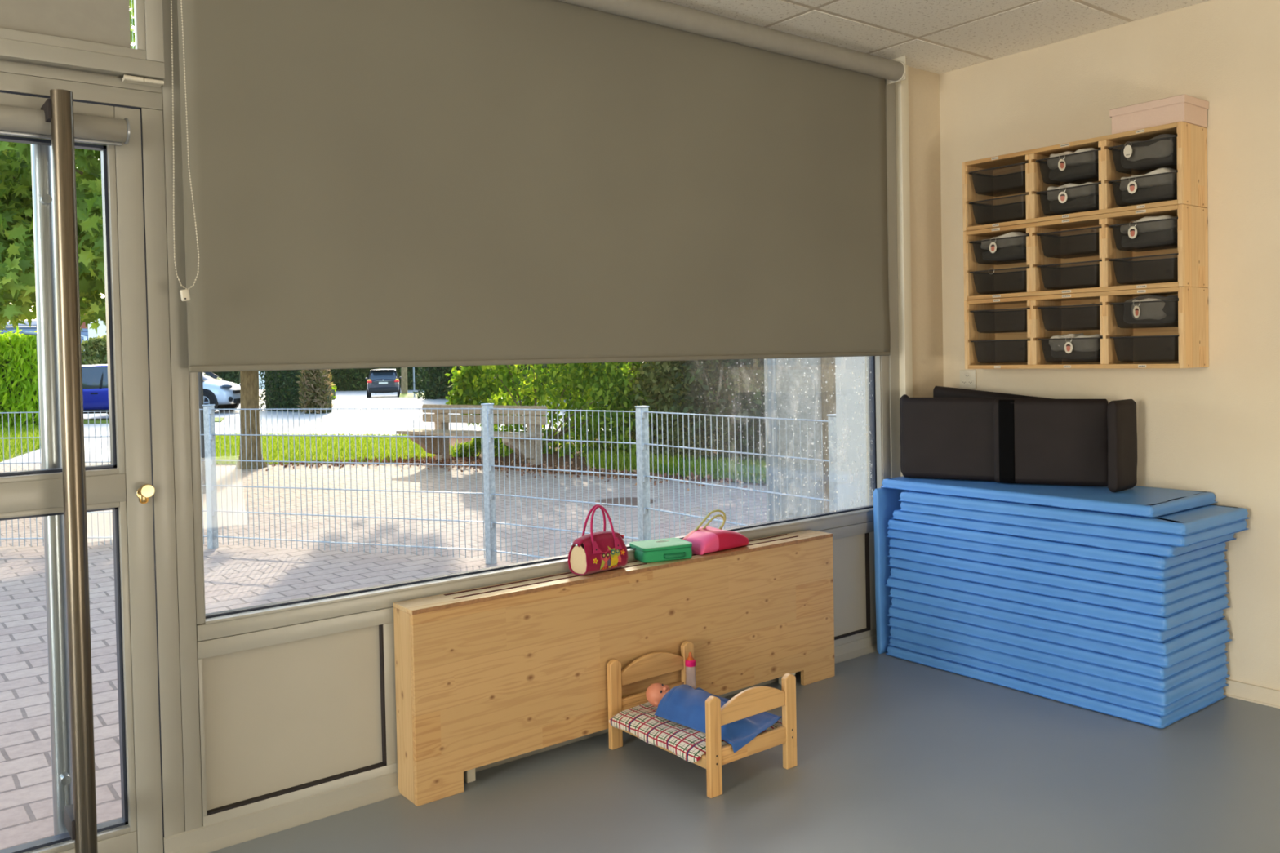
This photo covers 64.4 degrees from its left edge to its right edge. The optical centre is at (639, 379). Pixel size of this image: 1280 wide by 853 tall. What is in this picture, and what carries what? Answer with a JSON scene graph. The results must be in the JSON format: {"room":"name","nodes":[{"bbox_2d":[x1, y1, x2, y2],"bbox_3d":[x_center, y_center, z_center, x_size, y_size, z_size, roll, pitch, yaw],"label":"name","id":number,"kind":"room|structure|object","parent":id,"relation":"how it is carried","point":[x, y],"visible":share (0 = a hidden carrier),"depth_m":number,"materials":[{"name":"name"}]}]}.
{"room":"daycare playroom","nodes":[
{"label":"daycare playroom","id":0,"kind":"room"},
{"bbox_2d":[208,651,1279,852],"bbox_3d":[-0.971,1.421,-0.382,10.200,0.150,5.220,-2,2,-38],"label":"floor","id":1,"kind":"structure","parent":0,"point":[895,755],"depth_m":3.05,"materials":[{"name":"plastic"}]},
{"bbox_2d":[393,529,835,806],"bbox_3d":[0.021,0.943,3.619,1.845,0.583,0.132,-2,2,-38],"label":"radiator cover","id":2,"kind":"object","parent":1,"relation":"on","point":[486,675],"visible":0.98,"depth_m":3.36,"materials":[{"name":"brown wood"}]},
{"bbox_2d":[567,504,628,575],"bbox_3d":[-0.145,0.544,3.494,0.213,0.227,0.107,-2,2,-44],"label":"handbag","id":3,"kind":"object","parent":2,"relation":"on","point":[596,552],"visible":1,"depth_m":3.46,"materials":[{"name":"fabric"}]},
{"bbox_2d":[629,537,692,563],"bbox_3d":[0.075,0.619,3.695,0.210,0.057,0.163,-2,1,-24],"label":"case","id":4,"kind":"object","parent":2,"relation":"on","point":[668,548],"visible":0.98,"depth_m":3.65,"materials":[{"name":"green plastic"}]},
{"bbox_2d":[682,509,748,555],"bbox_3d":[0.282,0.571,3.853,0.269,0.138,0.162,-2,2,-38],"label":"shoulder bag","id":5,"kind":"object","parent":2,"relation":"on","point":[704,540],"visible":0.96,"depth_m":3.79,"materials":[{"name":"fabric"}]},
{"bbox_2d":[463,672,795,782],"bbox_3d":[0.028,0.984,3.615,1.462,0.500,0.050,-2,2,-38],"label":"radiator","id":6,"kind":"object","parent":1,"relation":"on","point":[468,775],"visible":0.09,"depth_m":3.17,"materials":[{"name":"white metal"}]},
{"bbox_2d":[607,640,797,798],"bbox_3d":[0.196,1.088,3.332,0.371,0.299,0.516,-2,2,-38],"label":"bed","id":7,"kind":"object","parent":1,"relation":"on","point":[752,701],"visible":0.77,"depth_m":3.22,"materials":[{"name":"brown wood"}]},
{"bbox_2d":[608,702,782,763],"bbox_3d":[0.178,1.119,3.322,0.376,0.054,0.440,-2,2,-38],"label":"mattress","id":8,"kind":"object","parent":7,"relation":"on","point":[689,744],"visible":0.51,"depth_m":3.21,"materials":[{"name":"fabric"}]},
{"bbox_2d":[645,683,670,706],"bbox_3d":[0.174,1.055,3.307,0.353,0.091,0.121,0,2,38],"label":"doll","id":9,"kind":"object","parent":8,"relation":"on","point":[655,692],"visible":0.19,"depth_m":3.36,"materials":[{"name":"plastic"}]},
{"bbox_2d":[684,652,696,688],"bbox_3d":[0.178,1.023,3.578,0.038,0.131,0.038,-2,2,-38],"label":"baby bottle","id":10,"kind":"object","parent":8,"relation":"on","point":[690,661],"visible":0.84,"depth_m":3.56,"materials":[{"name":"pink plastic"}]},
{"bbox_2d":[654,684,782,752],"bbox_3d":[0.242,1.062,3.300,0.277,0.111,0.415,-2,2,-42],"label":"blanket","id":11,"kind":"object","parent":8,"relation":"on","point":[683,704],"visible":0.59,"depth_m":3.22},
{"bbox_2d":[873,487,910,653],"bbox_3d":[1.226,0.827,4.576,0.508,0.722,0.042,-2,2,-38],"label":"exercise mat","id":12,"kind":"object","parent":1,"relation":"on","point":[886,500],"visible":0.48,"depth_m":4.43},
{"bbox_2d":[885,645,1226,728],"bbox_3d":[1.628,1.170,4.108,0.524,0.041,1.188,-2,2,-38],"label":"exercise mat","id":13,"kind":"object","parent":1,"relation":"on","point":[1155,721],"visible":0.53,"depth_m":3.79,"materials":[{"name":"plastic"}]},
{"bbox_2d":[888,637,1228,716],"bbox_3d":[1.637,1.131,4.108,0.521,0.036,1.186,-2,2,-38],"label":"exercise mat","id":14,"kind":"object","parent":13,"relation":"on","point":[1113,699],"visible":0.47,"depth_m":3.79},
{"bbox_2d":[888,626,1230,706],"bbox_3d":[1.638,1.087,4.099,0.522,0.050,1.186,-2,2,-38],"label":"exercise mat","id":15,"kind":"object","parent":14,"relation":"on","point":[1162,699],"visible":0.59,"depth_m":3.77,"materials":[{"name":"plastic"}]},
{"bbox_2d":[887,617,1229,691],"bbox_3d":[1.632,1.042,4.098,0.523,0.041,1.187,-2,2,-38],"label":"exercise mat","id":16,"kind":"object","parent":15,"relation":"on","point":[1103,672],"visible":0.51,"depth_m":3.77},
{"bbox_2d":[887,607,1227,679],"bbox_3d":[1.629,0.999,4.099,0.522,0.043,1.186,-2,2,-38],"label":"exercise mat","id":17,"kind":"object","parent":16,"relation":"on","point":[1077,654],"visible":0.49,"depth_m":3.78,"materials":[{"name":"plastic"}]},
{"bbox_2d":[889,597,1231,667],"bbox_3d":[1.641,0.956,4.090,0.522,0.043,1.186,-2,2,-38],"label":"exercise mat","id":18,"kind":"object","parent":17,"relation":"on","point":[1191,651],"visible":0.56,"depth_m":3.76,"materials":[{"name":"plastic"}]},
{"bbox_2d":[888,587,1230,655],"bbox_3d":[1.632,0.913,4.088,0.521,0.041,1.185,-2,2,-38],"label":"exercise mat","id":19,"kind":"object","parent":18,"relation":"on","point":[1170,646],"visible":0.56,"depth_m":3.75,"materials":[{"name":"plastic"}]},
{"bbox_2d":[885,577,1225,642],"bbox_3d":[1.623,0.872,4.101,0.521,0.041,1.184,-2,2,-38],"label":"exercise mat","id":20,"kind":"object","parent":19,"relation":"on","point":[1151,634],"visible":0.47,"depth_m":3.79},
{"bbox_2d":[888,567,1230,631],"bbox_3d":[1.635,0.828,4.087,0.520,0.045,1.184,-2,2,-38],"label":"exercise mat","id":21,"kind":"object","parent":20,"relation":"on","point":[1190,615],"visible":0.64,"depth_m":3.76,"materials":[{"name":"plastic"}]},
{"bbox_2d":[887,557,1229,617],"bbox_3d":[1.632,0.784,4.096,0.523,0.041,1.188,-2,2,-38],"label":"exercise mat","id":22,"kind":"object","parent":21,"relation":"on","point":[1166,611],"visible":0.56,"depth_m":3.77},
{"bbox_2d":[887,547,1228,605],"bbox_3d":[1.628,0.742,4.089,0.520,0.043,1.185,-2,2,-38],"label":"exercise mat","id":23,"kind":"object","parent":22,"relation":"on","point":[1028,575],"visible":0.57,"depth_m":3.76,"materials":[{"name":"plastic"}]},
{"bbox_2d":[888,537,1229,592],"bbox_3d":[1.632,0.699,4.094,0.520,0.041,1.186,-2,2,-38],"label":"exercise mat","id":24,"kind":"object","parent":23,"relation":"on","point":[1153,584],"visible":0.48,"depth_m":3.76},
{"bbox_2d":[886,528,1226,580],"bbox_3d":[1.625,0.659,4.092,0.524,0.038,1.189,-2,2,-38],"label":"exercise mat","id":25,"kind":"object","parent":24,"relation":"on","point":[1115,567],"visible":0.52,"depth_m":3.77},
{"bbox_2d":[886,519,1227,569],"bbox_3d":[1.624,0.618,4.081,0.522,0.043,1.185,-2,2,-38],"label":"exercise mat","id":26,"kind":"object","parent":25,"relation":"on","point":[1159,562],"visible":0.42,"depth_m":3.77,"materials":[{"name":"plastic"}]},
{"bbox_2d":[891,509,1235,557],"bbox_3d":[1.643,0.575,4.069,0.525,0.041,1.190,-2,2,-38],"label":"exercise mat","id":27,"kind":"object","parent":26,"relation":"on","point":[1162,550],"visible":0.4,"depth_m":3.77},
{"bbox_2d":[898,501,1248,546],"bbox_3d":[1.665,0.534,4.027,0.526,0.041,1.186,-2,2,-38],"label":"exercise mat","id":28,"kind":"object","parent":27,"relation":"on","point":[1171,540],"visible":0.49,"depth_m":3.70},
{"bbox_2d":[898,490,1249,535],"bbox_3d":[1.661,0.492,4.016,0.527,0.041,1.187,-2,2,-38],"label":"exercise mat","id":29,"kind":"object","parent":28,"relation":"on","point":[1197,519],"visible":0.6,"depth_m":3.68,"materials":[{"name":"plastic"}]},
{"bbox_2d":[880,476,1217,517],"bbox_3d":[1.612,0.448,4.136,0.523,0.041,1.187,-2,2,-38],"label":"exercise mat","id":30,"kind":"object","parent":29,"relation":"on","point":[1141,501],"visible":0.8,"depth_m":3.88,"materials":[{"name":"plastic"}]},
{"bbox_2d":[899,386,1137,492],"bbox_3d":[1.559,0.226,4.257,0.961,0.392,0.304,0,2,43],"label":"cushion","id":31,"kind":"object","parent":30,"relation":"on","point":[955,433],"visible":1,"depth_m":4.14,"materials":[{"name":"leather"}]},
{"bbox_2d":[764,357,822,522],"bbox_3d":[1.070,-0.299,7.176,0.316,3.100,0.320,-1,1,-9],"label":"concrete pillar","id":32,"kind":"structure","parent":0,"point":[794,374],"depth_m":7.03,"materials":[{"name":"concrete"}]},
{"bbox_2d":[766,358,779,521],"bbox_3d":[0.897,-0.300,6.928,0.086,3.120,0.072,-2,2,-38],"label":"downpipe","id":33,"kind":"object","parent":32,"relation":"attached to","point":[771,362],"visible":0.4,"depth_m":6.91,"materials":[{"name":"grey metal"}]},
{"bbox_2d":[835,355,867,510],"bbox_3d":[1.111,-0.259,4.973,0.265,3.120,0.184,-2,2,-38],"label":"wall","id":34,"kind":"structure","parent":0,"point":[846,495],"depth_m":4.90,"materials":[{"name":"paint"}]},
{"bbox_2d":[865,66,943,505],"bbox_3d":[1.244,-0.105,4.795,0.245,2.875,0.260,-2,2,-38],"label":"wall","id":35,"kind":"structure","parent":0,"point":[924,128],"depth_m":4.68,"materials":[{"name":"paint"}]},
{"bbox_2d":[163,634,877,852],"bbox_3d":[-0.032,1.204,3.660,3.120,0.062,0.040,-2,2,-38],"label":"baseboard","id":36,"kind":"structure","parent":35,"relation":"attached to","point":[237,830],"depth_m":2.94,"materials":[{"name":"beige paint"}]},
{"bbox_2d":[161,0,900,831],"bbox_3d":[-0.065,-0.069,3.688,3.070,2.605,0.090,-2,2,-38],"label":"window","id":37,"kind":"structure","parent":35,"relation":"in","point":[282,702],"depth_m":2.94,"materials":[{"name":"beige paint"}]},
{"bbox_2d":[170,0,906,372],"bbox_3d":[-0.043,-0.715,3.550,3.009,1.304,0.107,-2,2,-38],"label":"roller blind","id":38,"kind":"object","parent":37,"relation":"attached to","point":[367,184],"visible":1,"depth_m":3.31,"materials":[{"name":"grey fabric"}]},
{"bbox_2d":[894,64,912,476],"bbox_3d":[1.172,-0.115,4.642,0.054,2.605,0.132,-2,2,-38],"label":"trim","id":39,"kind":"structure","parent":35,"relation":"attached to","point":[901,87],"depth_m":4.58,"materials":[{"name":"white paint"}]},
{"bbox_2d":[662,0,1209,74],"bbox_3d":[-1.024,-1.264,-0.435,10.189,0.015,5.209,-2,2,-38],"label":"ceiling","id":40,"kind":"structure","parent":0,"point":[1041,23],"depth_m":3.98,"materials":[{"name":"tile"}]},
{"bbox_2d":[763,0,1133,59],"bbox_3d":[-1.043,-1.319,-0.407,10.220,0.120,5.300,-2,2,-38],"label":"grid","id":41,"kind":"object","parent":40,"relation":"attached to","point":[817,8],"depth_m":3.96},
{"bbox_2d":[939,0,1279,690],"bbox_3d":[3.091,-0.097,2.811,0.220,2.875,5.660,-2,2,-38],"label":"wall","id":42,"kind":"structure","parent":0,"point":[1215,428],"depth_m":3.82,"materials":[{"name":"paint"}]},
{"bbox_2d":[960,369,976,388],"bbox_3d":[1.502,-0.003,4.659,0.011,0.086,0.084,-2,2,-38],"label":"wall socket","id":43,"kind":"object","parent":42,"relation":"attached to","point":[967,377],"visible":1,"depth_m":4.65,"materials":[{"name":"white plastic"}]},
{"bbox_2d":[962,120,1207,231],"bbox_3d":[1.767,-0.796,4.120,0.209,0.298,0.922,-2,2,-38],"label":"shelf unit","id":44,"kind":"object","parent":42,"relation":"attached to","point":[1192,140],"visible":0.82,"depth_m":3.94,"materials":[{"name":"brown wood"}]},
{"bbox_2d":[968,162,1028,196],"bbox_3d":[1.579,-0.851,4.354,0.196,0.098,0.282,-2,2,-38],"label":"storage bin","id":45,"kind":"object","parent":44,"relation":"in","point":[1007,180],"visible":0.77,"depth_m":4.30,"materials":[{"name":"grey plastic"}]},
{"bbox_2d":[968,194,1028,224],"bbox_3d":[1.581,-0.721,4.357,0.196,0.098,0.282,-2,2,-38],"label":"storage bin","id":46,"kind":"object","parent":44,"relation":"in","point":[1010,208],"visible":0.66,"depth_m":4.30,"materials":[{"name":"grey plastic"}]},
{"bbox_2d":[1035,182,1101,216],"bbox_3d":[1.774,-0.720,4.111,0.196,0.098,0.274,-2,2,-38],"label":"storage bin","id":47,"kind":"object","parent":44,"relation":"in","point":[1080,198],"visible":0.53,"depth_m":4.05,"materials":[{"name":"grey plastic"}]},
{"bbox_2d":[1035,149,1101,186],"bbox_3d":[1.771,-0.849,4.108,0.196,0.098,0.274,-2,2,-38],"label":"storage bin","id":48,"kind":"object","parent":44,"relation":"in","point":[1082,167],"visible":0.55,"depth_m":4.05,"materials":[{"name":"grey plastic"}]},
{"bbox_2d":[1107,135,1177,175],"bbox_3d":[1.955,-0.848,3.873,0.196,0.098,0.266,-2,2,-38],"label":"storage bin","id":49,"kind":"object","parent":44,"relation":"in","point":[1146,157],"visible":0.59,"depth_m":3.81,"materials":[{"name":"grey plastic"}]},
{"bbox_2d":[1108,171,1177,206],"bbox_3d":[1.957,-0.718,3.877,0.196,0.098,0.266,-2,2,-38],"label":"storage bin","id":50,"kind":"object","parent":44,"relation":"in","point":[1161,187],"visible":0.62,"depth_m":3.81,"materials":[{"name":"grey plastic"}]},
{"bbox_2d":[1120,167,1177,179],"bbox_3d":[1.952,-0.740,3.872,0.155,0.114,0.208,-2,2,-38],"label":"bedding","id":51,"kind":"object","parent":50,"relation":"in","point":[1163,170],"visible":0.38,"depth_m":3.79,"materials":[{"name":"grey fabric"}]},
{"bbox_2d":[1109,93,1208,133],"bbox_3d":[1.968,-0.993,3.859,0.197,0.096,0.278,-2,2,-38],"label":"cardboard box","id":52,"kind":"object","parent":44,"relation":"on","point":[1188,108],"visible":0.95,"depth_m":3.78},
{"bbox_2d":[963,204,1208,300],"bbox_3d":[1.773,-0.496,4.127,0.209,0.298,0.922,-2,2,-38],"label":"shelf unit","id":53,"kind":"object","parent":42,"relation":"attached to","point":[1192,220],"visible":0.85,"depth_m":3.96,"materials":[{"name":"brown wood"}]},
{"bbox_2d":[968,235,1029,265],"bbox_3d":[1.585,-0.552,4.361,0.196,0.098,0.282,-2,2,-38],"label":"storage bin","id":54,"kind":"object","parent":53,"relation":"in","point":[1010,250],"visible":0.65,"depth_m":4.30,"materials":[{"name":"grey plastic"}]},
{"bbox_2d":[969,266,1029,294],"bbox_3d":[1.587,-0.422,4.364,0.196,0.098,0.282,-2,2,-38],"label":"storage bin","id":55,"kind":"object","parent":53,"relation":"in","point":[1011,280],"visible":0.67,"depth_m":4.30,"materials":[{"name":"grey plastic"}]},
{"bbox_2d":[1036,226,1102,258],"bbox_3d":[1.777,-0.550,4.115,0.196,0.098,0.274,-2,2,-38],"label":"storage bin","id":56,"kind":"object","parent":53,"relation":"in","point":[1079,242],"visible":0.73,"depth_m":4.06,"materials":[{"name":"grey plastic"}]},
{"bbox_2d":[1036,260,1102,289],"bbox_3d":[1.780,-0.420,4.118,0.196,0.098,0.274,-2,2,-38],"label":"storage bin","id":57,"kind":"object","parent":53,"relation":"in","point":[1083,274],"visible":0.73,"depth_m":4.06,"materials":[{"name":"grey plastic"}]},
{"bbox_2d":[1108,217,1177,252],"bbox_3d":[1.961,-0.548,3.880,0.196,0.098,0.266,-2,2,-38],"label":"storage bin","id":58,"kind":"object","parent":53,"relation":"in","point":[1157,234],"visible":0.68,"depth_m":3.82,"materials":[{"name":"grey plastic"}]},
{"bbox_2d":[1109,253,1178,284],"bbox_3d":[1.963,-0.418,3.883,0.196,0.098,0.266,-2,2,-38],"label":"storage bin","id":59,"kind":"object","parent":53,"relation":"in","point":[1157,268],"visible":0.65,"depth_m":3.83,"materials":[{"name":"grey plastic"}]},
{"bbox_2d":[964,286,1208,368],"bbox_3d":[1.779,-0.197,4.133,0.209,0.298,0.922,-2,2,-38],"label":"shelf unit","id":60,"kind":"object","parent":42,"relation":"attached to","point":[1193,329],"visible":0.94,"depth_m":3.99,"materials":[{"name":"brown wood"}]},
{"bbox_2d":[969,307,1030,333],"bbox_3d":[1.591,-0.253,4.368,0.196,0.098,0.282,-2,2,-38],"label":"storage bin","id":61,"kind":"object","parent":60,"relation":"in","point":[1006,320],"visible":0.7,"depth_m":4.31,"materials":[{"name":"grey plastic"}]},
{"bbox_2d":[970,339,1030,363],"bbox_3d":[1.593,-0.122,4.371,0.196,0.098,0.282,-2,2,-38],"label":"storage bin","id":62,"kind":"object","parent":60,"relation":"in","point":[1002,351],"visible":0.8,"depth_m":4.31,"materials":[{"name":"grey plastic"}]},
{"bbox_2d":[1037,303,1102,330],"bbox_3d":[1.783,-0.251,4.122,0.196,0.098,0.274,-2,2,-38],"label":"storage bin","id":63,"kind":"object","parent":60,"relation":"in","point":[1081,317],"visible":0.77,"depth_m":4.06,"materials":[{"name":"grey plastic"}]},
{"bbox_2d":[1037,337,1102,362],"bbox_3d":[1.786,-0.121,4.125,0.196,0.098,0.274,-2,2,-38],"label":"storage bin","id":64,"kind":"object","parent":60,"relation":"in","point":[1084,349],"visible":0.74,"depth_m":4.06,"materials":[{"name":"grey plastic"}]},
{"bbox_2d":[1049,333,1102,346],"bbox_3d":[1.778,-0.137,4.118,0.165,0.104,0.213,-2,2,-38],"label":"bedding","id":65,"kind":"object","parent":64,"relation":"in","point":[1082,335],"visible":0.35,"depth_m":4.09,"materials":[{"name":"grey fabric"}]},
{"bbox_2d":[1109,334,1178,361],"bbox_3d":[1.969,-0.119,3.890,0.196,0.098,0.266,-2,2,-38],"label":"storage bin","id":66,"kind":"object","parent":60,"relation":"in","point":[1148,348],"visible":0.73,"depth_m":3.83,"materials":[{"name":"grey plastic"}]},
{"bbox_2d":[1109,299,1178,328],"bbox_3d":[1.967,-0.249,3.887,0.196,0.098,0.266,-2,2,-38],"label":"storage bin","id":67,"kind":"object","parent":60,"relation":"in","point":[1155,313],"visible":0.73,"depth_m":3.82,"materials":[{"name":"grey plastic"}]},
{"bbox_2d":[1124,294,1178,302],"bbox_3d":[1.966,-0.270,3.885,0.146,0.110,0.208,-2,2,-38],"label":"bedding","id":68,"kind":"object","parent":67,"relation":"in","point":[1149,297],"visible":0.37,"depth_m":3.84,"materials":[{"name":"grey fabric"}]},
{"bbox_2d":[1222,679,1279,708],"bbox_3d":[3.041,1.163,2.743,0.018,0.062,5.200,-2,2,-38],"label":"baseboard","id":69,"kind":"structure","parent":42,"relation":"attached to","point":[1236,690],"depth_m":3.74,"materials":[{"name":"paint"}]},
{"bbox_3d":[-4.415,0.110,0.368,5.780,2.875,0.260,-2,2,-38],"label":"wall","id":70,"kind":"structure","parent":0,"visible":0},
{"bbox_2d":[0,0,164,87],"bbox_3d":[-1.698,-1.033,2.383,1.048,0.551,0.122,-2,2,-38],"label":"window","id":71,"kind":"structure","parent":70,"relation":"in","point":[93,37],"depth_m":2.57,"materials":[{"name":"beige paint"}]},
{"bbox_2d":[0,61,184,852],"bbox_3d":[-1.665,0.263,2.404,1.048,2.066,0.284,-2,2,-38],"label":"door","id":72,"kind":"structure","parent":70,"relation":"in","point":[64,108],"depth_m":2.64,"materials":[{"name":"beige paint"}]},
{"bbox_2d":[0,105,127,142],"bbox_3d":[-1.645,-0.625,2.350,0.826,0.058,0.058,-2,2,-38],"label":"blind","id":73,"kind":"object","parent":72,"relation":"attached to","point":[29,121],"depth_m":2.51,"materials":[{"name":"fabric"}]},
{"label":"outside","id":74,"kind":"structure","parent":0,"visible":0},
{"bbox_2d":[215,431,456,465],"bbox_3d":[-5.688,1.085,18.076,4.413,0.094,8.776,-2,2,-31],"label":"grass","id":75,"kind":"structure","parent":74,"point":[405,446],"depth_m":16.56,"materials":[{"name":"plant"}]},
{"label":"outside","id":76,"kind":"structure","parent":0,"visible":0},
{"bbox_2d":[0,423,40,462],"bbox_3d":[-15.514,1.314,18.776,19.915,0.012,10.268,0,2,39],"label":"lawn","id":77,"kind":"structure","parent":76,"point":[18,455],"depth_m":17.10,"materials":[{"name":"plant"}]},
{"bbox_2d":[0,325,39,428],"bbox_3d":[-17.136,0.107,25.193,6.641,2.928,1.665,-1,1,11],"label":"hedge","id":78,"kind":"object","parent":77,"relation":"on","point":[19,384],"visible":0.64,"depth_m":24.21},
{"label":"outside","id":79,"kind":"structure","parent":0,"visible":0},
{"bbox_2d":[412,431,765,482],"bbox_3d":[-0.248,1.092,14.835,5.300,0.022,10.900,-2,2,-38],"label":"mulch bed","id":80,"kind":"object","parent":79,"point":[453,440],"visible":0.21,"depth_m":13.92,"materials":[{"name":"brown wood"}]},
{"bbox_2d":[396,404,547,465],"bbox_3d":[-2.263,0.764,13.816,2.314,0.825,0.685,0,2,34],"label":"picnic table","id":81,"kind":"object","parent":80,"relation":"on","point":[434,416],"visible":0.72,"depth_m":13.72,"materials":[{"name":"brown wood"}]},
{"bbox_2d":[242,453,764,491],"bbox_3d":[-1.455,1.137,13.067,8.185,0.144,2.548,0,1,27],"label":"leaf litter","id":82,"kind":"object","parent":80,"relation":"on","point":[399,459],"visible":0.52,"depth_m":13.44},
{"bbox_2d":[444,361,671,457],"bbox_3d":[-1.232,-0.433,15.295,4.308,3.296,2.272,-1,1,23],"label":"leafy bush","id":83,"kind":"object","parent":80,"relation":"on","point":[591,379],"visible":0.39,"depth_m":14.75,"materials":[{"name":"green plant"}]},
{"bbox_2d":[619,360,721,460],"bbox_3d":[0.378,-0.829,14.572,1.637,4.053,2.729,-1,1,-3],"label":"evergreen shrub","id":84,"kind":"object","parent":80,"relation":"on","point":[661,380],"visible":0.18,"depth_m":13.95,"materials":[{"name":"green plant"}]},
{"bbox_2d":[582,448,766,484],"bbox_3d":[0.505,1.023,12.510,3.524,0.204,1.167,0,2,41],"label":"grass","id":85,"kind":"structure","parent":80,"relation":"on","point":[627,458],"depth_m":12.21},
{"bbox_2d":[667,358,765,464],"bbox_3d":[1.236,-0.908,13.232,1.760,4.199,2.932,-2,2,-38],"label":"evergreen shrub","id":86,"kind":"object","parent":80,"relation":"on","point":[701,392],"visible":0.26,"depth_m":12.82,"materials":[{"name":"green plant"}]},
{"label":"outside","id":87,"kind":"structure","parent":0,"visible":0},
{"bbox_2d":[0,462,766,850],"bbox_3d":[-8.541,1.353,12.297,21.500,0.050,23.880,-2,2,-38],"label":"paving","id":88,"kind":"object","parent":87,"point":[236,576],"visible":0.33,"depth_m":7.72,"materials":[{"name":"stone"}]},
{"bbox_2d":[0,0,267,469],"bbox_3d":[-5.566,-2.304,13.578,10.396,7.122,10.392,-2,2,-43],"label":"maple tree","id":89,"kind":"object","parent":88,"relation":"on","point":[17,262],"visible":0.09,"depth_m":10.17,"materials":[{"name":"green plant"}]},
{"bbox_2d":[198,372,205,493],"bbox_3d":[-4.941,-0.085,11.398,0.090,2.720,0.092,-2,2,-38],"label":"sign pole","id":90,"kind":"object","parent":88,"relation":"on","point":[200,374],"visible":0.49,"depth_m":11.39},
{"bbox_2d":[0,403,837,564],"bbox_3d":[-3.308,0.777,7.297,9.672,1.139,1.345,-1,1,20],"label":"wire fence","id":91,"kind":"object","parent":88,"relation":"on","point":[642,412],"visible":0.73,"depth_m":7.13,"materials":[{"name":"metal"}]},
{"bbox_2d":[589,496,662,507],"bbox_3d":[-0.153,1.206,10.059,0.740,0.009,0.740,-2,2,-38],"label":"manhole cover","id":92,"kind":"object","parent":88,"relation":"on","point":[628,499],"visible":0.52,"depth_m":10.07,"materials":[{"name":"metal"}]},
{"bbox_2d":[821,356,835,512],"bbox_3d":[1.313,-0.302,7.087,0.144,3.100,0.120,-1,1,-13],"label":"timber post","id":93,"kind":"object","parent":88,"relation":"on","point":[828,375],"visible":0.02,"depth_m":7.04,"materials":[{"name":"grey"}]},
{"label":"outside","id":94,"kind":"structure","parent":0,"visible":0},
{"bbox_2d":[0,389,749,462],"bbox_3d":[-40.143,-1.286,169.970,526.420,0.730,412.001,-2,2,-38],"label":"road","id":95,"kind":"structure","parent":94,"point":[345,399],"depth_m":25.16,"materials":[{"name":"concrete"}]},
{"bbox_2d":[0,320,88,343],"bbox_3d":[-39.737,-1.844,72.261,10.450,4.850,9.765,-2,2,-38],"label":"house","id":96,"kind":"structure","parent":95,"relation":"on","point":[24,327],"depth_m":69.92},
{"bbox_2d":[80,334,107,364],"bbox_3d":[-18.938,-0.194,36.163,3.324,2.881,1.747,-1,1,24],"label":"rounded shrub","id":97,"kind":"object","parent":95,"relation":"on","point":[95,353],"visible":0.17,"depth_m":35.60,"materials":[{"name":"green plant"}]},
{"bbox_2d":[81,364,108,413],"bbox_3d":[-15.050,0.286,28.178,4.005,1.683,2.005,-1,1,2],"label":"car","id":98,"kind":"object","parent":95,"relation":"on","point":[95,377],"visible":0.06,"depth_m":27.42,"materials":[{"name":"blue paint"}]},
{"bbox_2d":[80,302,265,389],"bbox_3d":[-26.733,-3.393,61.864,11.265,7.901,9.118,-1,1,0],"label":"house","id":99,"kind":"structure","parent":95,"relation":"on","point":[101,330],"depth_m":57.93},
{"bbox_2d":[106,372,239,414],"bbox_3d":[-14.154,0.231,30.805,4.212,1.648,2.107,-1,1,0],"label":"car","id":100,"kind":"object","parent":95,"relation":"on","point":[225,394],"visible":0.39,"depth_m":30.12,"materials":[{"name":"white paint"}]},
{"bbox_2d":[212,371,239,384],"bbox_3d":[-15.731,-0.468,38.083,2.971,2.873,1.419,0,1,27],"label":"clipped hedge","id":101,"kind":"object","parent":95,"relation":"on","point":[231,376],"visible":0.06,"depth_m":37.57,"materials":[{"name":"green plant"}]},
{"bbox_2d":[258,369,306,412],"bbox_3d":[-10.846,-0.152,31.096,3.852,2.515,1.170,0,2,44],"label":"clipped hedge","id":102,"kind":"object","parent":95,"relation":"on","point":[280,391],"visible":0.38,"depth_m":30.78,"materials":[{"name":"green plant"}]},
{"bbox_2d":[295,368,335,413],"bbox_3d":[-9.331,0.073,29.219,1.087,1.971,1.661,-2,2,-38],"label":"feathery shrub","id":103,"kind":"object","parent":95,"relation":"on","point":[316,388],"visible":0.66,"depth_m":28.93,"materials":[{"name":"green plant"}]},
{"bbox_2d":[328,366,424,391],"bbox_3d":[-18.631,-1.857,76.939,19.267,5.901,2.783,-1,1,13],"label":"hedge","id":104,"kind":"object","parent":95,"relation":"on","point":[344,380],"visible":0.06,"depth_m":76.99,"materials":[{"name":"green plant"}]},
{"bbox_2d":[365,368,400,398],"bbox_3d":[-15.611,0.207,61.919,2.188,1.753,4.723,-1,1,-13],"label":"car","id":105,"kind":"object","parent":95,"relation":"on","point":[380,380],"visible":0.98,"depth_m":59.87,"materials":[{"name":"grey paint"}]},
{"bbox_2d":[400,367,407,393],"bbox_3d":[-12.272,-2.029,51.626,3.576,5.963,4.398,-1,1,-14],"label":"street tree","id":106,"kind":"object","parent":95,"relation":"on","point":[403,370],"visible":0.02,"depth_m":51.88,"materials":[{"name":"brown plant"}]},
{"bbox_2d":[412,365,497,399],"bbox_3d":[-6.848,-1.675,38.145,5.211,5.299,2.469,0,2,33],"label":"conifer","id":107,"kind":"object","parent":95,"relation":"on","point":[435,384],"visible":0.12,"depth_m":37.96,"materials":[{"name":"green plant"}]},
{"bbox_2d":[490,359,763,400],"bbox_3d":[0.211,-1.646,33.862,13.988,5.167,2.115,0,1,28],"label":"hedge","id":108,"kind":"object","parent":95,"relation":"on","point":[544,366],"visible":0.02,"depth_m":35.29,"materials":[{"name":"green plant"}]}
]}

